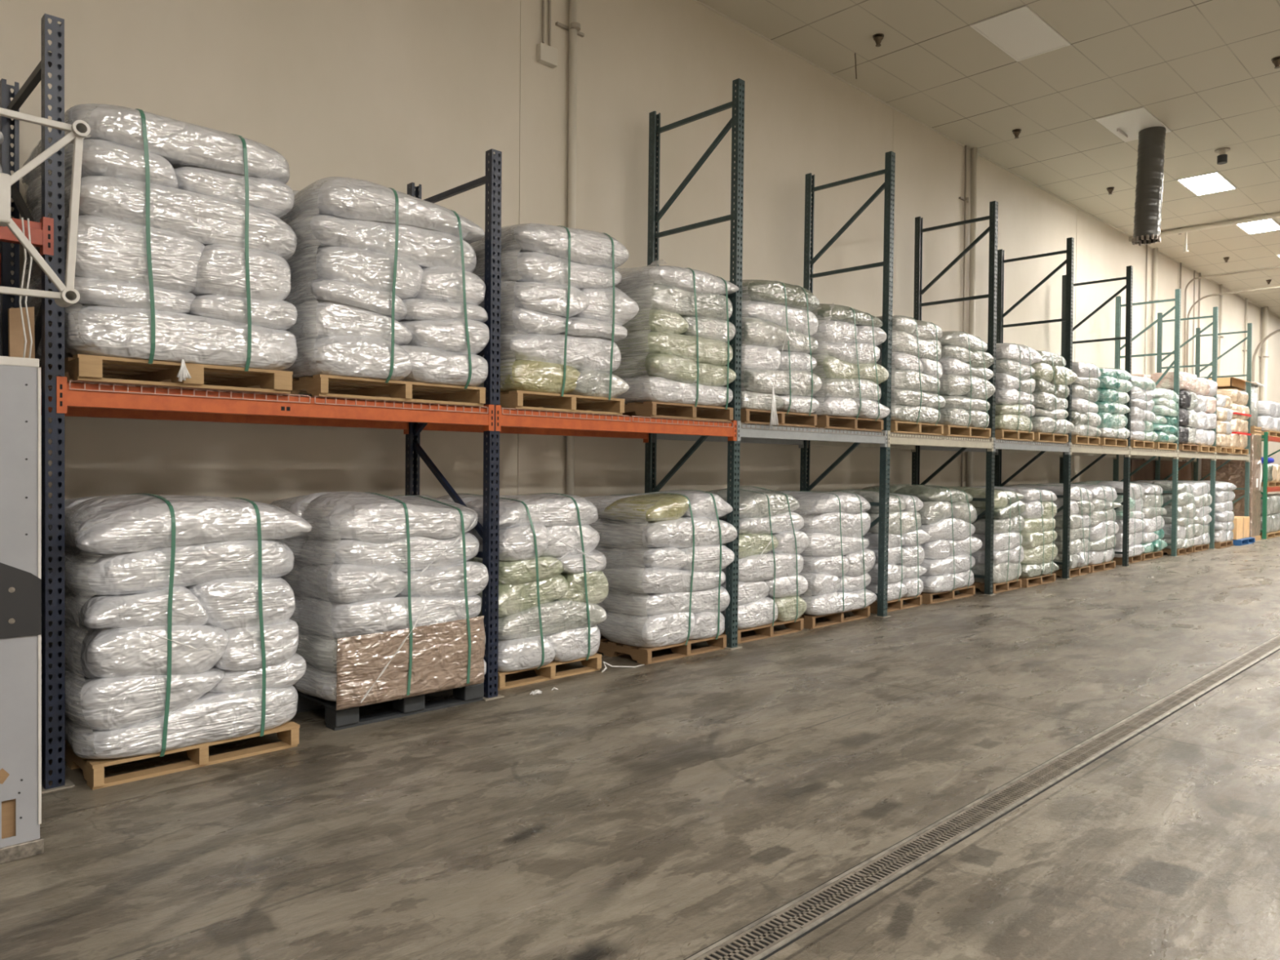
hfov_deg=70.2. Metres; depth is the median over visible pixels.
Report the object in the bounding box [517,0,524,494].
trim
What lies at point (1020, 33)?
recessed light
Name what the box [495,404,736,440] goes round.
beam
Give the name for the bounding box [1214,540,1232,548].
wooden pallet
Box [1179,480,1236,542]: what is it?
load
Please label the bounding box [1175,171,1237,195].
recessed light
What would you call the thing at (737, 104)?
frame
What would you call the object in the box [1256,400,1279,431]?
load
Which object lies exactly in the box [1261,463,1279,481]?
load
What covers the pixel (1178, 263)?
trim
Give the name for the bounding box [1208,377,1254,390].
carton
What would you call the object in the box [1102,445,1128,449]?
deck
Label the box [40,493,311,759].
load
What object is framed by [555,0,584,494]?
pipe
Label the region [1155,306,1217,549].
frame
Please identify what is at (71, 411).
beam
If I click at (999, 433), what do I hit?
wooden pallet
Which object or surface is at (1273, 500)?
load
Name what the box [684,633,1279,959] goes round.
drain
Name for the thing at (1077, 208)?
trim
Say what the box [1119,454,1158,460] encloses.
beam
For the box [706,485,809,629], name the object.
load
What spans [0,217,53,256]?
beam
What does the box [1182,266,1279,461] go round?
conduit
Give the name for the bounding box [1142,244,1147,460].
conduit
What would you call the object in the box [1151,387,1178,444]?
load
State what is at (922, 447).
beam
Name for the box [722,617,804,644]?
wooden pallet
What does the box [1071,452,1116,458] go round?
beam
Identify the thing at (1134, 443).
wooden pallet
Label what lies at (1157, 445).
wooden pallet
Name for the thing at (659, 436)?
beam
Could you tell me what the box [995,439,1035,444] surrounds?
deck
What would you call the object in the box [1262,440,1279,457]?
frame
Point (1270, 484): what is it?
wooden pallet
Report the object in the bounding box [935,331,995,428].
load
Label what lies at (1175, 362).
frame
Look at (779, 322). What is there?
load
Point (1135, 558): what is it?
wooden pallet
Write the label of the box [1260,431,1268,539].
frame
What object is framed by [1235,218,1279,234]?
recessed light
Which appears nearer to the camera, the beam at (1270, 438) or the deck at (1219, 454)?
the deck at (1219, 454)
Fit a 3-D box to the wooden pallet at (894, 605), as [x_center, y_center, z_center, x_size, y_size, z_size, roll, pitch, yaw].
[2.492,1.375,10.550,0.921,0.122,1.200,0,1,-44]
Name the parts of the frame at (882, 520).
post, foot plate, post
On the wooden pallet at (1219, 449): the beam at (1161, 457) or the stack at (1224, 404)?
the stack at (1224, 404)
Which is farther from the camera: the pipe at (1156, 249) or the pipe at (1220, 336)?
the pipe at (1220, 336)
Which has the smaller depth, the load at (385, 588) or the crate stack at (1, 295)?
the crate stack at (1, 295)
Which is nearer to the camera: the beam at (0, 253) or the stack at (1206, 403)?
the beam at (0, 253)
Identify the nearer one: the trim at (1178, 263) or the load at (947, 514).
the load at (947, 514)
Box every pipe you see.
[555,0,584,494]
[966,147,977,487]
[1128,212,1279,241]
[1149,247,1159,460]
[1182,232,1188,253]
[1217,284,1223,376]
[1242,297,1248,380]
[1258,306,1269,492]
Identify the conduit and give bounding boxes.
[958,145,968,486]
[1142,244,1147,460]
[1177,262,1182,461]
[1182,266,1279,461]
[1184,286,1279,461]
[1191,270,1195,469]
[1197,272,1200,328]
[1251,328,1279,381]
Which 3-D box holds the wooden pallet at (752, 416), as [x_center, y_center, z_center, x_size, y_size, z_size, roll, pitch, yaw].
[0.886,-0.569,8.714,1.071,0.122,1.200,0,1,-44]
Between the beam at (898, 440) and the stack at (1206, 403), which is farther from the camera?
the stack at (1206, 403)
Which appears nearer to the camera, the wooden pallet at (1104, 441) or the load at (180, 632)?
the load at (180, 632)
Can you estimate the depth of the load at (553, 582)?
6.57 m
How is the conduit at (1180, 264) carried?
attached to the wall
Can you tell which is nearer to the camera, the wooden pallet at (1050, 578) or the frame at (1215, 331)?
the wooden pallet at (1050, 578)
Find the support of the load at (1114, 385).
on the wooden pallet at (1104, 441)
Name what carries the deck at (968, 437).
on the beam at (898, 440)
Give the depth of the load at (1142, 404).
15.16 m
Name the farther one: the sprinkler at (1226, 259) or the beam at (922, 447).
the sprinkler at (1226, 259)
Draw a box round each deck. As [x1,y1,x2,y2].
[40,380,311,403]
[311,395,488,413]
[501,407,630,421]
[630,415,733,427]
[740,422,819,432]
[819,427,884,435]
[890,431,945,439]
[945,435,992,442]
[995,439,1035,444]
[1033,441,1069,446]
[1071,444,1102,448]
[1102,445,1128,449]
[1130,447,1155,451]
[1178,450,1197,453]
[1197,451,1215,454]
[1216,453,1234,456]
[1233,453,1249,457]
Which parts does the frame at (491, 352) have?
post, post, foot plate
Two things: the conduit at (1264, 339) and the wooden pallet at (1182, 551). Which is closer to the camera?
the wooden pallet at (1182, 551)
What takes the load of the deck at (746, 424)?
on the beam at (743, 432)
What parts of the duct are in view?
ceiling plate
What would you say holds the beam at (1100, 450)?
attached to the frame at (1129, 277)
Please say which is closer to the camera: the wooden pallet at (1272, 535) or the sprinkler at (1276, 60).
the sprinkler at (1276, 60)
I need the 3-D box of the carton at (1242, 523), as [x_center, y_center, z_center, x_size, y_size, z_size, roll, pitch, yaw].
[12.819,1.034,20.133,1.100,0.463,0.910,0,1,-44]
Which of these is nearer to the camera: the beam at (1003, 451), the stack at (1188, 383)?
the beam at (1003, 451)
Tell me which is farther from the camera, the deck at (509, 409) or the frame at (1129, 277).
the frame at (1129, 277)
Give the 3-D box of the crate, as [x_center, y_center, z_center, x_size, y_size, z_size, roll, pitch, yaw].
[13.844,-1.137,21.189,0.680,0.200,0.920,0,1,-44]
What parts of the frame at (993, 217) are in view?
post, post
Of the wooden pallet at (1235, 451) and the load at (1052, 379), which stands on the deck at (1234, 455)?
the wooden pallet at (1235, 451)
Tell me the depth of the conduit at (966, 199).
13.41 m
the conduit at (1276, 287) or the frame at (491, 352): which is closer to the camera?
the frame at (491, 352)
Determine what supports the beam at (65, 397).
attached to the frame at (53, 62)
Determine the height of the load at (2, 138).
0.572 m
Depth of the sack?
21.67 m
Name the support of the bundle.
on the crate
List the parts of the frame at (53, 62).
post, post, foot plate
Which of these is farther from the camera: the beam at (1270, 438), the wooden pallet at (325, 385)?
the beam at (1270, 438)
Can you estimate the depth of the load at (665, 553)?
7.39 m
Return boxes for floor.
[0,536,1279,959]
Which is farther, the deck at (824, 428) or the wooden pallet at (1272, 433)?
the wooden pallet at (1272, 433)
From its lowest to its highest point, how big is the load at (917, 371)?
1.205 m
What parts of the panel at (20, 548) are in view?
rail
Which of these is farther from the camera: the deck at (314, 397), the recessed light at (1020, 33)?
the recessed light at (1020, 33)
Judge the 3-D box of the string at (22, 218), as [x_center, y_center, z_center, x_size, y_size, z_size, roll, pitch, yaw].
[-2.850,-0.862,4.202,0.030,0.701,0.020,0,1,-32]
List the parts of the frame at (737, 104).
post, foot plate, post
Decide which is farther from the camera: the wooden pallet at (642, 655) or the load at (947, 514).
the load at (947, 514)
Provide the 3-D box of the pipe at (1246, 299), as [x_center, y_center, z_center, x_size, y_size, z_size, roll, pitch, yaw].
[16.635,-1.815,25.011,0.300,6.337,0.122,0,1,-44]
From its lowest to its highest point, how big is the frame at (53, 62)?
3.668 m
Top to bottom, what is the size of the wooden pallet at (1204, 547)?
0.122 m
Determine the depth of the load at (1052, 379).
12.47 m
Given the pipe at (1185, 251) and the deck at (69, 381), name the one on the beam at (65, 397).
the deck at (69, 381)
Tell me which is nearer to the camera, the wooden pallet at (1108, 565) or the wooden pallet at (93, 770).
the wooden pallet at (93, 770)
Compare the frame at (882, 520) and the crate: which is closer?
the frame at (882, 520)
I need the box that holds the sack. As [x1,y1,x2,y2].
[1261,457,1274,463]
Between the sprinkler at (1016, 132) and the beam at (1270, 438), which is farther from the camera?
the beam at (1270, 438)
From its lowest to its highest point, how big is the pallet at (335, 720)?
0.138 m
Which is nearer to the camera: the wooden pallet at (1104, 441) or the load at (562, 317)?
the load at (562, 317)
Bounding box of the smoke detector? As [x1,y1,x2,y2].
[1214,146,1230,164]
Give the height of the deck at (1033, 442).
0.046 m
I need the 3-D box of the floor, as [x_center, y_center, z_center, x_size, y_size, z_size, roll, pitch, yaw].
[23.056,1.562,18.682,75.000,0.150,18.250,0,1,-44]
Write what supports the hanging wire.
hanging from the ceiling
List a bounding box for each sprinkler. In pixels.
[872,33,884,46]
[1012,128,1021,138]
[1106,186,1114,195]
[1222,257,1229,262]
[1271,56,1279,68]
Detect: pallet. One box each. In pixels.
[39,354,293,394]
[48,721,299,790]
[266,374,485,406]
[296,683,484,730]
[453,390,624,415]
[497,653,601,690]
[591,400,733,422]
[597,634,726,664]
[699,408,817,427]
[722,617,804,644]
[784,415,883,431]
[799,605,870,629]
[857,420,943,435]
[869,595,922,613]
[919,585,975,604]
[921,425,991,438]
[971,429,1034,440]
[972,578,1022,593]
[1017,573,1055,587]
[1020,432,1068,443]
[1053,435,1100,445]
[1053,565,1090,577]
[1088,560,1115,573]
[1098,437,1128,447]
[1111,554,1142,564]
[1116,440,1154,448]
[1142,550,1163,560]
[1152,441,1177,449]
[1161,546,1192,555]
[1178,444,1198,451]
[1191,543,1208,552]
[1196,445,1216,452]
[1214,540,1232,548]
[1216,446,1232,453]
[1231,448,1248,454]
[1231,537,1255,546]
[1257,431,1279,437]
[1260,531,1279,538]
[1261,481,1279,487]
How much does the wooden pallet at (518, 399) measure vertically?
0.122 m
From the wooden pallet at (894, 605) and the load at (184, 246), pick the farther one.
the wooden pallet at (894, 605)
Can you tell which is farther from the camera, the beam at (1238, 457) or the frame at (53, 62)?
the beam at (1238, 457)
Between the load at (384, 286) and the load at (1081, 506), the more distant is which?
the load at (1081, 506)
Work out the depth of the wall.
8.33 m
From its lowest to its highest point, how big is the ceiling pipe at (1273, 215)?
0.110 m
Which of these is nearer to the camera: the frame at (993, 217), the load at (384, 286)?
the load at (384, 286)
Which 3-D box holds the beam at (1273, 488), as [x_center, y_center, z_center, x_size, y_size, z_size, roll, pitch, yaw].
[15.943,0.224,22.555,3.688,0.174,0.064,0,1,-44]
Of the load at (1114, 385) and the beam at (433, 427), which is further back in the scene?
the load at (1114, 385)
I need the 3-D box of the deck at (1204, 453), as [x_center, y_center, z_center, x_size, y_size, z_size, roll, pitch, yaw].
[10.829,-0.537,18.402,1.192,0.046,1.120,0,1,-44]
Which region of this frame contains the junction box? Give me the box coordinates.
[536,0,557,67]
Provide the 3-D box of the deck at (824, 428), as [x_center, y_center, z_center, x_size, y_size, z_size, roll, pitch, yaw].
[1.766,-0.489,9.533,1.170,0.046,1.120,0,1,-44]
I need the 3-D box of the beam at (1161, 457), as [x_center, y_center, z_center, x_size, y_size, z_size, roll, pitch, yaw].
[11.941,-0.502,20.220,2.808,0.174,0.064,0,1,-44]
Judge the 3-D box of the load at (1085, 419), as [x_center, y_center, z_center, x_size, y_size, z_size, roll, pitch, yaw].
[6.272,-1.206,13.939,1.124,1.134,1.261,0,1,-44]
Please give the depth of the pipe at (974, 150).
13.50 m
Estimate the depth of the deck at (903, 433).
10.03 m
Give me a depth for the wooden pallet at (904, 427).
10.11 m
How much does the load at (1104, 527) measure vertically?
1.262 m
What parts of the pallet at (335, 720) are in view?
rail, rail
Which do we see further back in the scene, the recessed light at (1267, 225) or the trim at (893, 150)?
the recessed light at (1267, 225)
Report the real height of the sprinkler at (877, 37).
0.106 m
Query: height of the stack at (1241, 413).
1.301 m
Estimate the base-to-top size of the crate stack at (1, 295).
2.385 m
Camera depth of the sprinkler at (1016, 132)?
12.75 m
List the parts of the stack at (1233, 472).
board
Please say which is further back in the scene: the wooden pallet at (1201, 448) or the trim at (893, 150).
the wooden pallet at (1201, 448)
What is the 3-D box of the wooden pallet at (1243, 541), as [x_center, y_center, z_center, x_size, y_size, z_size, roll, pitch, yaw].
[12.782,1.327,20.173,1.211,0.122,1.200,0,1,-44]
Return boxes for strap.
[601,661,644,672]
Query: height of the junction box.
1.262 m
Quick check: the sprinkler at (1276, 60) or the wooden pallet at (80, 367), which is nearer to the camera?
the wooden pallet at (80, 367)
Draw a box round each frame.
[0,13,74,793]
[0,107,90,307]
[404,148,504,701]
[644,78,744,649]
[800,151,895,617]
[911,200,998,595]
[994,237,1074,579]
[1059,265,1133,567]
[1112,288,1181,556]
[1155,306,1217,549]
[1193,323,1252,537]
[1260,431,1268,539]
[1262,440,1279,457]
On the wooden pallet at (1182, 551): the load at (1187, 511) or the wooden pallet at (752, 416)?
the load at (1187, 511)
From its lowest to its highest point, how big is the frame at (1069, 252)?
4.908 m
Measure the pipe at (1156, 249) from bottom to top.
6.337 m
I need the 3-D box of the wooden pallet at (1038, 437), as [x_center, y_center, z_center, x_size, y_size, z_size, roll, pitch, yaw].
[5.324,-0.592,13.057,1.050,0.122,1.200,0,1,-44]
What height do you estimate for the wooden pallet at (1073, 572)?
0.122 m
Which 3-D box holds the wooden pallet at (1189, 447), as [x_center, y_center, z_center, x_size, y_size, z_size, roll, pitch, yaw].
[9.941,-0.616,17.547,1.011,0.122,1.200,0,1,-44]
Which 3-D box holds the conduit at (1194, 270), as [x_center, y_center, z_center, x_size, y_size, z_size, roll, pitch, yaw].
[13.115,-1.797,21.601,0.031,6.337,0.032,0,1,-44]
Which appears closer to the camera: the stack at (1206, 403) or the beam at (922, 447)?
the beam at (922, 447)
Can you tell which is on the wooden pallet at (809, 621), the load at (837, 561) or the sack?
the load at (837, 561)
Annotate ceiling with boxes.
[697,0,1279,316]
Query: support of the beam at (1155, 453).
attached to the frame at (1129, 277)
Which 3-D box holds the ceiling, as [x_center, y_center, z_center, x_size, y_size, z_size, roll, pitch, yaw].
[23.106,-4.949,18.596,75.000,0.200,18.250,0,1,-44]
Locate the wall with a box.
[0,0,1279,648]
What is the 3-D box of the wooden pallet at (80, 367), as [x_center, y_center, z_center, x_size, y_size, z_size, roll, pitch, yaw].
[-2.722,-0.550,5.127,1.046,0.122,1.200,0,1,-44]
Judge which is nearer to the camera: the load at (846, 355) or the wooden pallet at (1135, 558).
the load at (846, 355)
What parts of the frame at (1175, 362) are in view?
post, post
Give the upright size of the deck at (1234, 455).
0.046 m
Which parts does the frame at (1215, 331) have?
post, post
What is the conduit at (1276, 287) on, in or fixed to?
attached to the ceiling
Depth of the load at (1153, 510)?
16.11 m
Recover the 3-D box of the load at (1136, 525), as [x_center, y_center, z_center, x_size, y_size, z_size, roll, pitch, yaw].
[8.033,0.658,15.796,1.091,1.300,1.116,0,1,-44]
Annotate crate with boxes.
[1250,426,1261,435]
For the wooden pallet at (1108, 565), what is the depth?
14.29 m
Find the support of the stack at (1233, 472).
on the floor
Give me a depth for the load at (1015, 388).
11.65 m
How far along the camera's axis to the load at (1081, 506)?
13.39 m
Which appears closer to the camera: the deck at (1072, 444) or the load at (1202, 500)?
the deck at (1072, 444)
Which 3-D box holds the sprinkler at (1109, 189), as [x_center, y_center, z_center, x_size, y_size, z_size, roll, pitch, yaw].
[7.931,-4.870,15.344,0.118,0.106,0.122,0,1,-44]
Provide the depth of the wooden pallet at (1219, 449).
18.86 m
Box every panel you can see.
[0,355,44,863]
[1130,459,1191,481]
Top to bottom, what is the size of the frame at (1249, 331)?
4.908 m
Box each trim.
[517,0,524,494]
[692,0,1279,318]
[889,108,894,484]
[1072,208,1077,483]
[1177,262,1178,288]
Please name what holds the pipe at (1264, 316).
attached to the wall
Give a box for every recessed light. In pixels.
[969,4,1071,62]
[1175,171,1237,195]
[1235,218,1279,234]
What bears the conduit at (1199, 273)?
attached to the wall
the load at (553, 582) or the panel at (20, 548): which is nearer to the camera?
the panel at (20, 548)
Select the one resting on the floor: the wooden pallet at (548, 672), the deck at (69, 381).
the wooden pallet at (548, 672)
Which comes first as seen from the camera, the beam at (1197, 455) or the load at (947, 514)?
the load at (947, 514)
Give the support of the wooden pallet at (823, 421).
on the deck at (824, 428)
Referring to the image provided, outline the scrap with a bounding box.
[529,687,557,694]
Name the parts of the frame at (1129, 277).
post, post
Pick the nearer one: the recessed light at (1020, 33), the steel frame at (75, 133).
the steel frame at (75, 133)
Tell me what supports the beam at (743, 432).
attached to the frame at (737, 104)
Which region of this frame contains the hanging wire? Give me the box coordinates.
[854,53,857,79]
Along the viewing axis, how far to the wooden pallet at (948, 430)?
10.96 m
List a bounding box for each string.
[18,217,26,357]
[24,217,32,358]
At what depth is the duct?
12.54 m
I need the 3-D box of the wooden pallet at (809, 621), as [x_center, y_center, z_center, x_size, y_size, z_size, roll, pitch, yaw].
[1.630,1.380,9.637,1.051,0.122,1.200,0,1,-44]
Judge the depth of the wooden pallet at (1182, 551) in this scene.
17.17 m
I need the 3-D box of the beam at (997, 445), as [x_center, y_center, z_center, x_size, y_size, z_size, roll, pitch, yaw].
[5.285,-0.448,12.249,2.483,0.174,0.064,0,1,-44]
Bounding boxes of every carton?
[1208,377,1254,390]
[1231,515,1249,539]
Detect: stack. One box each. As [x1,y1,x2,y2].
[0,293,2,355]
[1131,371,1199,444]
[1193,377,1217,445]
[1200,434,1262,540]
[1209,394,1232,447]
[1217,388,1251,448]
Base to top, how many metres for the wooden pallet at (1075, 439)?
0.122 m
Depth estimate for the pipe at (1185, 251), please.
17.91 m
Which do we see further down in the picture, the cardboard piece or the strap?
the strap
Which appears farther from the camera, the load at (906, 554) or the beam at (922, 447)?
the beam at (922, 447)
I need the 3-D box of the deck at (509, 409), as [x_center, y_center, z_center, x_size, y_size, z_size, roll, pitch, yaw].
[-0.887,-0.475,6.936,1.193,0.046,1.120,0,1,-44]
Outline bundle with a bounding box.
[1240,381,1264,426]
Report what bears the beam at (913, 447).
attached to the frame at (882, 520)
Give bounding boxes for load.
[0,131,4,173]
[21,103,297,382]
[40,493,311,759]
[269,491,488,710]
[279,176,489,389]
[437,493,608,671]
[469,223,639,399]
[577,263,738,408]
[582,489,737,647]
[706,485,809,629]
[721,279,822,426]
[774,490,876,615]
[808,303,889,421]
[829,488,929,601]
[861,484,982,593]
[867,315,945,425]
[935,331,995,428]
[946,486,1026,583]
[968,485,1058,577]
[977,342,1042,431]
[1007,484,1094,569]
[1028,350,1077,435]
[1037,483,1121,564]
[1071,361,1101,437]
[1075,480,1146,557]
[1094,367,1132,439]
[1129,480,1196,549]
[1130,375,1157,441]
[1130,481,1167,553]
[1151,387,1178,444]
[1153,480,1212,546]
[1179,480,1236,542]
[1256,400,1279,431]
[1260,494,1279,533]
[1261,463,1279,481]
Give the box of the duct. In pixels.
[1094,106,1171,245]
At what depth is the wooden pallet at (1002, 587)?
11.77 m
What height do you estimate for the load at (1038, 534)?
1.239 m
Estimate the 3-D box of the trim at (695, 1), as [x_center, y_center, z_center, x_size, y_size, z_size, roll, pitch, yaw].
[16.732,-4.979,25.109,75.000,0.013,0.025,0,1,-44]
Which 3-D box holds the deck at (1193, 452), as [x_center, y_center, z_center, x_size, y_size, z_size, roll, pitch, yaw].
[9.957,-0.532,17.549,1.192,0.046,1.120,0,1,-44]
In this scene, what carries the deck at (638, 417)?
on the beam at (505, 420)
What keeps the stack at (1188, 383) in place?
on the wooden pallet at (1189, 447)
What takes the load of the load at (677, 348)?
on the wooden pallet at (648, 409)
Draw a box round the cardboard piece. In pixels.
[8,306,35,358]
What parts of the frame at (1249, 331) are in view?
post, post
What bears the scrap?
on the floor
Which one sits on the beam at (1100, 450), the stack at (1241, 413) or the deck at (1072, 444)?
the deck at (1072, 444)
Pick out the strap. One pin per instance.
(603, 662)
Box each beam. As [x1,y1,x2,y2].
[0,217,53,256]
[0,253,0,284]
[40,394,408,434]
[56,376,494,431]
[413,422,648,442]
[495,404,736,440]
[652,433,803,448]
[737,420,887,447]
[803,440,915,452]
[887,430,993,451]
[920,445,998,454]
[993,437,1070,454]
[1001,448,1062,457]
[1070,442,1129,457]
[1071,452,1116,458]
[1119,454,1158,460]
[1129,446,1177,458]
[1160,456,1196,462]
[1177,449,1215,460]
[1215,452,1249,462]
[1266,486,1279,493]
[1267,435,1279,442]
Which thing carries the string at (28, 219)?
hanging from the beam at (42, 233)
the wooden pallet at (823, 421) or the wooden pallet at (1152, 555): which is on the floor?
the wooden pallet at (1152, 555)
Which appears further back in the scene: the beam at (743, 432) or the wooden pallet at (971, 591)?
the wooden pallet at (971, 591)
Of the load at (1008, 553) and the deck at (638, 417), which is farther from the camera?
the load at (1008, 553)
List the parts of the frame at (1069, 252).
post, post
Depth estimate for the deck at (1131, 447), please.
15.29 m
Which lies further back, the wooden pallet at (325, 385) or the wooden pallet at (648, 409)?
the wooden pallet at (648, 409)

